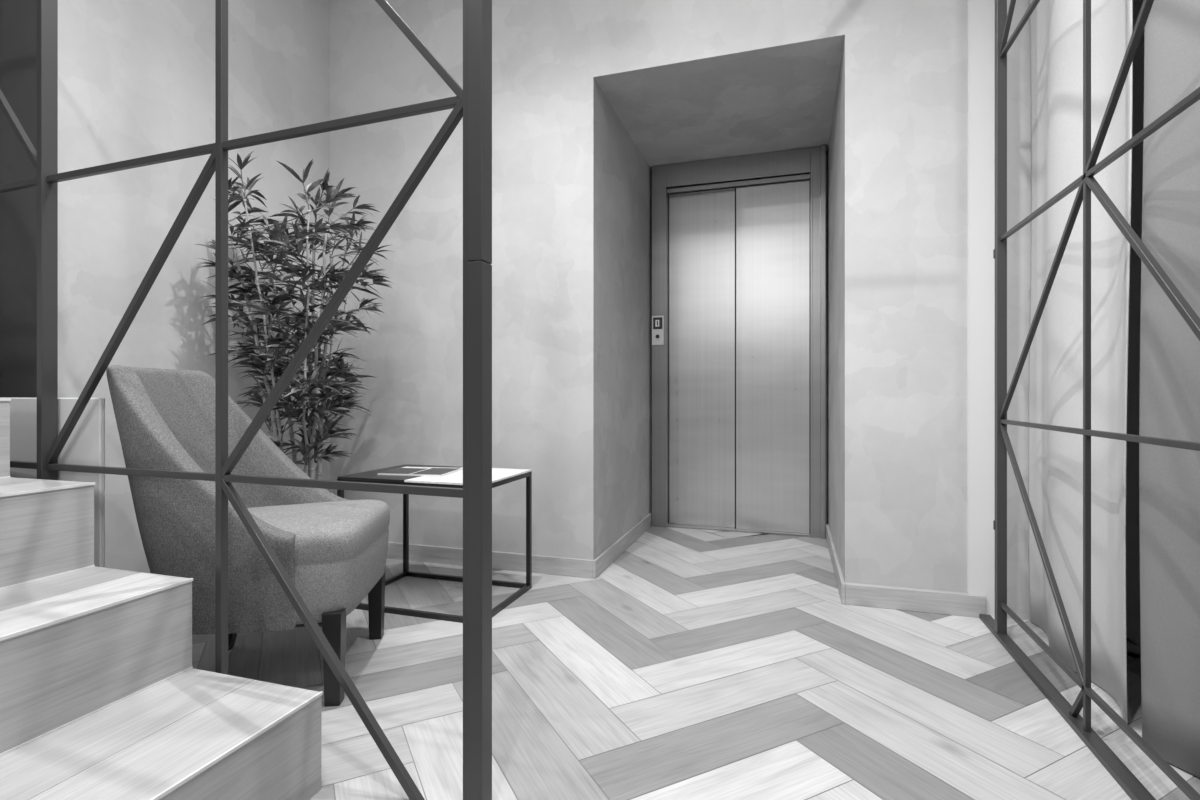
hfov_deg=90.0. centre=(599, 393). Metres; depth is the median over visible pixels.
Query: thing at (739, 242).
elevator
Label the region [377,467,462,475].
magazine
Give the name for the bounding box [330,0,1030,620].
wall
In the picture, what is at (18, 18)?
wall
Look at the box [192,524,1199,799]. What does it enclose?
floor
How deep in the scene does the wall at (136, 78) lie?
2.24 m
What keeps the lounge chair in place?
on the floor
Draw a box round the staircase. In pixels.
[0,398,322,799]
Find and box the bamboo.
[194,151,393,479]
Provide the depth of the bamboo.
2.31 m
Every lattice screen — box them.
[0,0,491,799]
[979,0,1199,799]
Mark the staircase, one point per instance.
(102, 695)
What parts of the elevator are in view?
call panel, door panel, door panel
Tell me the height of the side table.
0.489 m
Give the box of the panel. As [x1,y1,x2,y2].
[0,398,104,567]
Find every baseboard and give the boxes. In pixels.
[387,542,985,617]
[593,513,844,603]
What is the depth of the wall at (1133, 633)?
1.93 m
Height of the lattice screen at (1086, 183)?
3.000 m
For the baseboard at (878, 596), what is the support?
attached to the wall at (589, 96)
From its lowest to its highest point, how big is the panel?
0.790 m
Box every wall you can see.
[0,0,36,397]
[58,0,329,572]
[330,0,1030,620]
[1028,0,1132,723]
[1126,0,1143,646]
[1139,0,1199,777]
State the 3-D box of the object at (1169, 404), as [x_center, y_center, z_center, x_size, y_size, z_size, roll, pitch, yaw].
[0.929,-0.682,0.352,0.096,2.956,2.269,0,0,18]
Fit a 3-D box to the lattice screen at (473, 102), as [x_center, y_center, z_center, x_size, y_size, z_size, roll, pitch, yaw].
[-0.995,-0.698,1.399,1.666,3.005,0.041,0,0,20]
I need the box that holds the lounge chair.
[106,365,389,706]
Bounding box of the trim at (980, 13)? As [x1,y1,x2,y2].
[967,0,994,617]
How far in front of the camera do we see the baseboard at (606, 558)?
2.86 m
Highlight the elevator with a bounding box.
[652,145,825,538]
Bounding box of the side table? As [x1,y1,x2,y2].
[337,464,531,622]

